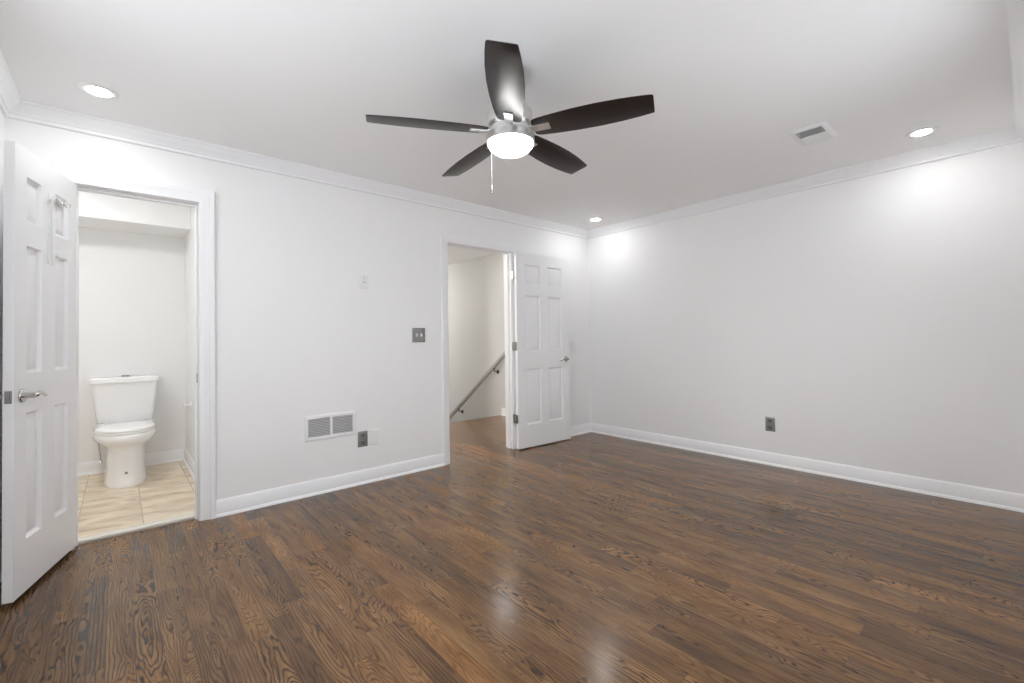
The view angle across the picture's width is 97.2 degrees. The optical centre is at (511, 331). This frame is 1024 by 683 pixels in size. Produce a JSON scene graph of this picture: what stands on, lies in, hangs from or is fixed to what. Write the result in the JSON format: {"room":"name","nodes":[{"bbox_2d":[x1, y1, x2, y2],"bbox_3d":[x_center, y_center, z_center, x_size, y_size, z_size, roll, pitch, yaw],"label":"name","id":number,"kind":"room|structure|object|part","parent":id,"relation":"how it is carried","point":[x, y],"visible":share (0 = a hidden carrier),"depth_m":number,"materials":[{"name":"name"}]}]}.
{"room":"empty bedroom","nodes":[
{"label":"empty bedroom","id":0,"kind":"room"},
{"bbox_2d":[0,110,3,546],"bbox_3d":[-1.502,-0.042,0.936,0.120,2.440,3.687,0,-1,-41],"label":"wall","id":1,"kind":"structure","parent":0,"point":[1,114],"depth_m":2.33,"materials":[{"name":"white paint"}]},
{"bbox_2d":[0,546,1,581],"bbox_3d":[-1.470,1.125,1.010,0.026,0.109,3.567,0,-1,-41],"label":"baseboard","id":2,"kind":"structure","parent":1,"relation":"attached to","point":[1,546],"depth_m":2.25,"materials":[{"name":"white paint"}]},
{"bbox_2d":[0,49,20,116],"bbox_3d":[-1.487,-1.215,1.061,0.066,0.090,3.567,0,-1,-41],"label":"crown molding","id":3,"kind":"structure","parent":1,"relation":"attached to","point":[9,96],"depth_m":2.23,"materials":[{"name":"white paint"}]},
{"bbox_2d":[78,227,185,462],"bbox_3d":[-3.974,0.140,3.815,2.164,2.640,0.100,0,-1,-41],"label":"wall","id":4,"kind":"structure","parent":0,"point":[131,293],"depth_m":4.17,"materials":[{"name":"white paint"}]},
{"bbox_2d":[93,429,103,466],"bbox_3d":[-3.628,1.022,3.962,0.075,0.345,0.095,0,-1,-41],"label":"shutoff valve","id":5,"kind":"object","parent":4,"relation":"attached to","point":[100,464],"visible":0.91,"depth_m":3.96,"materials":[{"name":"silver metal"}]},
{"bbox_2d":[78,448,194,481],"bbox_3d":[-3.377,1.177,3.053,2.064,0.109,1.790,0,-1,-41],"label":"baseboard","id":6,"kind":"structure","parent":4,"relation":"attached to","point":[85,468],"depth_m":4.20,"materials":[{"name":"white paint"}]},
{"bbox_2d":[185,207,194,461],"bbox_3d":[-2.576,0.120,3.781,0.100,2.640,1.790,0,-1,-41],"label":"wall","id":7,"kind":"structure","parent":0,"point":[189,240],"depth_m":4.17,"materials":[{"name":"white paint"}]},
{"bbox_2d":[4,117,590,548],"bbox_3d":[-0.946,0.000,3.940,4.905,2.440,0.115,0,-1,-41],"label":"wall","id":8,"kind":"structure","parent":0,"point":[298,336],"depth_m":3.41,"materials":[{"name":"white paint"}]},
{"bbox_2d":[0,140,76,604],"bbox_3d":[-2.338,0.177,2.255,0.158,2.026,0.631,0,-1,-25],"label":"door","id":9,"kind":"structure","parent":8,"relation":"in","point":[38,394],"depth_m":2.17,"materials":[{"name":"white paint"}]},
{"bbox_3d":[-2.205,0.290,1.972,0.024,0.056,0.010,0,-1,-25],"label":"latch plate","id":10,"kind":"part","parent":9,"relation":"part of","materials":[{"name":"silver metal"}]},
{"bbox_3d":[-2.196,0.291,2.049,0.045,0.063,0.063,0,-1,-25],"label":"handle","id":11,"kind":"part","parent":9,"relation":"part of","materials":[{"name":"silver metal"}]},
{"bbox_3d":[-2.196,0.292,2.107,0.023,0.035,0.133,0,-1,-27],"label":"lever","id":12,"kind":"part","parent":9,"relation":"part of","materials":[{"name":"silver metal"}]},
{"bbox_2d":[48,193,54,200],"bbox_3d":[-2.321,-0.675,2.275,0.023,0.036,0.026,0,-1,-25],"label":"holder","id":13,"kind":"object","parent":9,"relation":"attached to","point":[50,198],"visible":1,"depth_m":2.27,"materials":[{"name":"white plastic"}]},
{"bbox_2d":[48,200,52,264],"bbox_3d":[-2.324,-0.499,2.279,0.015,0.329,0.047,0,-1,-25],"label":"cord","id":14,"kind":"object","parent":13,"relation":"hanging from","point":[51,209],"visible":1,"depth_m":2.28,"materials":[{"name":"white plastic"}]},
{"bbox_2d":[53,195,70,207],"bbox_3d":[-2.355,-0.674,2.367,0.041,0.040,0.120,0,-1,-25],"label":"robe hook","id":15,"kind":"object","parent":9,"relation":"attached to","point":[57,200],"visible":0.96,"depth_m":2.34,"materials":[{"name":"white metal"}]},
{"bbox_3d":[-2.370,-0.679,2.360,0.007,0.030,0.120,0,-1,-25],"label":"plate","id":16,"kind":"part","parent":15,"relation":"part of","materials":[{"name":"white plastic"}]},
{"bbox_2d":[52,164,215,550],"bbox_3d":[-2.275,0.150,2.761,0.756,2.139,0.146,0,-1,-41],"label":"door frame","id":17,"kind":"structure","parent":8,"relation":"attached to","point":[205,198],"depth_m":2.92,"materials":[{"name":"white paint"}]},
{"bbox_2d":[6,100,587,238],"bbox_3d":[-0.858,-1.177,3.931,4.785,0.090,0.066,0,-1,-41],"label":"crown molding","id":18,"kind":"structure","parent":8,"relation":"attached to","point":[27,111],"depth_m":3.09,"materials":[{"name":"white paint"}]},
{"bbox_2d":[304,411,355,441],"bbox_3d":[-1.385,0.724,3.455,0.384,0.188,0.011,0,-1,-41],"label":"air vent","id":19,"kind":"object","parent":8,"relation":"in","point":[333,425],"visible":1,"depth_m":3.45,"materials":[{"name":"white metal"}]},
{"bbox_2d":[358,430,367,446],"bbox_3d":[-1.196,0.863,3.617,0.080,0.124,0.010,0,-1,-41],"label":"outlet","id":20,"kind":"object","parent":8,"relation":"attached to","point":[362,435],"visible":1,"depth_m":3.61,"materials":[{"name":"silver metal"}]},
{"bbox_2d":[360,275,367,287],"bbox_3d":[-1.196,-0.403,3.651,0.068,0.108,0.012,0,-1,-41],"label":"wall outlet","id":21,"kind":"object","parent":8,"relation":"attached to","point":[363,278],"visible":1,"depth_m":3.65,"materials":[{"name":"white plastic"}]},
{"bbox_2d":[369,429,378,444],"bbox_3d":[-1.123,0.863,3.679,0.080,0.122,0.012,0,-1,-41],"label":"blank plate","id":22,"kind":"object","parent":8,"relation":"attached to","point":[373,434],"visible":1,"depth_m":3.67,"materials":[{"name":"white plastic"}]},
{"bbox_2d":[216,423,590,517],"bbox_3d":[-0.838,1.164,3.907,4.785,0.109,0.026,0,-1,-41],"label":"baseboard","id":23,"kind":"structure","parent":8,"relation":"attached to","point":[260,499],"depth_m":3.42,"materials":[{"name":"white paint"}]},
{"bbox_2d":[412,328,424,341],"bbox_3d":[-0.815,0.033,3.962,0.126,0.124,0.026,0,-1,-41],"label":"light switch","id":24,"kind":"object","parent":8,"relation":"attached to","point":[418,334],"visible":1,"depth_m":3.96,"materials":[{"name":"silver metal"}]},
{"bbox_2d":[440,233,516,464],"bbox_3d":[-0.325,0.163,4.466,0.926,2.114,0.135,0,-1,-41],"label":"door frame","id":25,"kind":"structure","parent":8,"relation":"attached to","point":[509,309],"depth_m":4.61,"materials":[{"name":"white paint"}]},
{"bbox_2d":[511,252,570,448],"bbox_3d":[0.323,0.195,4.883,0.766,2.022,0.144,0,-1,-34],"label":"door","id":26,"kind":"structure","parent":8,"relation":"in","point":[541,347],"depth_m":4.83,"materials":[{"name":"white paint"}]},
{"bbox_2d":[0,0,1014,264],"bbox_3d":[-2.054,-1.271,4.470,6.120,0.150,9.687,0,-1,-41],"label":"ceiling","id":27,"kind":"structure","parent":0,"point":[297,81],"depth_m":2.26,"materials":[{"name":"white paint"}]},
{"bbox_2d":[77,82,119,99],"bbox_3d":[-2.115,-1.226,2.310,0.164,0.012,0.164,0,-1,-41],"label":"recessed light","id":28,"kind":"object","parent":27,"relation":"in","point":[93,89],"visible":1,"depth_m":2.30,"materials":[{"name":"white glass"}]},
{"bbox_2d":[79,191,190,237],"bbox_3d":[-3.846,-1.053,3.593,2.064,0.265,0.455,0,-1,-41],"label":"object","id":29,"kind":"structure","parent":27,"relation":"attached to","point":[99,211],"depth_m":3.88,"materials":[{"name":"white paint"}]},
{"bbox_2d":[366,40,654,193],"bbox_3d":[-0.013,-0.972,2.209,1.278,0.582,1.267,0,-1,-41],"label":"ceiling fan","id":30,"kind":"object","parent":27,"relation":"hanging from","point":[511,123],"visible":1,"depth_m":2.06,"materials":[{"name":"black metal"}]},
{"bbox_3d":[-0.382,-0.949,2.068,0.546,0.006,0.154,-2,11,-16],"label":"blade","id":31,"kind":"part","parent":30,"relation":"part of","materials":[{"name":"black wood"}]},
{"bbox_3d":[-0.224,-0.946,2.497,0.154,0.006,0.546,-16,7,-33],"label":"blade","id":32,"kind":"part","parent":30,"relation":"part of","materials":[{"name":"black wood"}]},
{"bbox_3d":[-0.098,-0.822,2.239,0.012,0.202,0.003,-1,-1,36],"label":"pull chain","id":33,"kind":"part","parent":30,"relation":"part of","materials":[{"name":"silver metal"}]},
{"bbox_3d":[-0.024,-0.965,1.785,0.154,0.006,0.546,10,0,2],"label":"blade","id":34,"kind":"part","parent":30,"relation":"part of","materials":[{"name":"black wood"}]},
{"bbox_3d":[-0.007,-0.879,2.172,0.220,0.064,0.220,0,-1,-41],"label":"lamp shade","id":35,"kind":"part","parent":30,"relation":"part of","materials":[{"name":"white glass"}]},
{"bbox_3d":[0.233,-0.961,2.479,0.154,0.006,0.546,-18,-10,37],"label":"blade","id":36,"kind":"part","parent":30,"relation":"part of","materials":[{"name":"black wood"}]},
{"bbox_3d":[0.357,-0.972,2.039,0.546,0.006,0.154,-2,-13,20],"label":"blade","id":37,"kind":"part","parent":30,"relation":"part of","materials":[{"name":"black wood"}]},
{"bbox_2d":[588,217,602,221],"bbox_3d":[0.917,-1.224,4.952,0.164,0.012,0.164,0,-1,-41],"label":"recessed light","id":38,"kind":"object","parent":27,"relation":"in","point":[594,219],"visible":1,"depth_m":4.93,"materials":[{"name":"white glass"}]},
{"bbox_2d":[787,121,838,145],"bbox_3d":[1.954,-1.267,2.924,0.300,0.024,0.208,0,-1,-41],"label":"ceiling vent","id":39,"kind":"object","parent":27,"relation":"in","point":[822,131],"visible":1,"depth_m":2.90,"materials":[{"name":"white metal"}]},
{"bbox_2d":[905,126,938,137],"bbox_3d":[2.649,-1.282,2.915,0.164,0.012,0.164,0,-1,-41],"label":"recessed light","id":40,"kind":"object","parent":27,"relation":"in","point":[924,131],"visible":1,"depth_m":2.90,"materials":[{"name":"white glass"}]},
{"bbox_2d":[0,415,1023,682],"bbox_3d":[-0.667,1.296,2.954,6.020,0.208,5.692,0,-1,-41],"label":"floor","id":41,"kind":"structure","parent":0,"point":[591,557],"depth_m":2.12,"materials":[{"name":"brown wood"}]},
{"bbox_2d":[89,374,159,488],"bbox_3d":[-3.268,0.814,3.818,0.470,0.858,0.769,0,-1,-41],"label":"toilet","id":42,"kind":"object","parent":41,"relation":"on","point":[124,404],"visible":1,"depth_m":3.82,"materials":[{"name":"white ceramic"}]},
{"bbox_3d":[-3.452,0.639,4.029,0.442,0.370,0.212,0,-1,-41],"label":"tank","id":43,"kind":"part","parent":42,"relation":"part of","materials":[{"name":"white ceramic"}]},
{"bbox_3d":[-3.451,0.429,4.029,0.470,0.050,0.227,0,-1,-41],"label":"tank lid","id":44,"kind":"part","parent":42,"relation":"part of","materials":[{"name":"white ceramic"}]},
{"bbox_3d":[-3.237,1.033,3.783,0.415,0.418,0.685,0,-1,-41],"label":"bowl","id":45,"kind":"part","parent":42,"relation":"part of","materials":[{"name":"white ceramic"}]},
{"bbox_3d":[-3.187,0.813,3.726,0.386,0.018,0.491,0,-1,-41],"label":"seat","id":46,"kind":"part","parent":42,"relation":"part of","materials":[{"name":"white plastic"}]},
{"bbox_3d":[-3.191,0.790,3.730,0.382,0.026,0.496,0,-1,-41],"label":"lid","id":47,"kind":"part","parent":42,"relation":"part of","materials":[{"name":"white plastic"}]},
{"bbox_2d":[78,513,194,544],"bbox_3d":[-2.294,1.222,2.783,0.572,0.036,0.083,0,-1,-41],"label":"threshold","id":48,"kind":"object","parent":41,"relation":"on","point":[105,535],"visible":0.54,"depth_m":2.75,"materials":[{"name":"beige stone"}]},
{"bbox_2d":[448,141,1023,493],"bbox_3d":[0.246,1.424,6.396,0.120,5.240,9.687,0,-1,-41],"label":"wall","id":49,"kind":"structure","parent":0,"point":[878,319],"depth_m":3.67,"materials":[{"name":"white paint"}]},
{"bbox_2d":[450,351,504,418],"bbox_3d":[-1.144,1.585,7.824,0.102,2.552,3.340,0,-1,-41],"label":"handrail","id":50,"kind":"object","parent":49,"relation":"attached to","point":[493,367],"visible":0.69,"depth_m":7.04,"materials":[{"name":"grey paint"}]},
{"bbox_2d":[501,408,505,415],"bbox_3d":[0.351,1.184,6.164,0.026,0.109,1.545,0,-1,-41],"label":"baseboard","id":51,"kind":"structure","parent":49,"relation":"attached to","point":[503,410],"depth_m":6.71,"materials":[{"name":"white paint"}]},
{"bbox_2d":[765,417,775,431],"bbox_3d":[2.273,0.818,3.972,0.010,0.124,0.080,0,-1,-41],"label":"outlet","id":52,"kind":"object","parent":49,"relation":"attached to","point":[769,421],"visible":1,"depth_m":3.97,"materials":[{"name":"silver metal"}]},
{"bbox_2d":[588,126,1023,238],"bbox_3d":[2.071,-1.214,4.161,0.066,0.090,3.567,0,-1,-41],"label":"crown molding","id":53,"kind":"structure","parent":49,"relation":"attached to","point":[1010,135],"depth_m":3.57,"materials":[{"name":"white paint"}]},
{"bbox_2d":[591,423,1023,512],"bbox_3d":[2.119,1.126,4.136,0.026,0.109,3.567,0,-1,-41],"label":"baseboard","id":54,"kind":"structure","parent":49,"relation":"attached to","point":[949,490],"depth_m":3.57,"materials":[{"name":"white paint"}]},
{"bbox_3d":[1.519,-0.080,1.202,4.785,2.440,0.120,0,-1,-41],"label":"wall","id":55,"kind":"structure","parent":0,"visible":0},
{"bbox_2d":[1006,0,1023,133],"bbox_3d":[1.441,-1.252,1.292,4.785,0.090,0.066,0,-1,-41],"label":"crown molding","id":56,"kind":"structure","parent":55,"relation":"attached to","point":[1015,8],"depth_m":2.05,"materials":[{"name":"white paint"}]}
]}

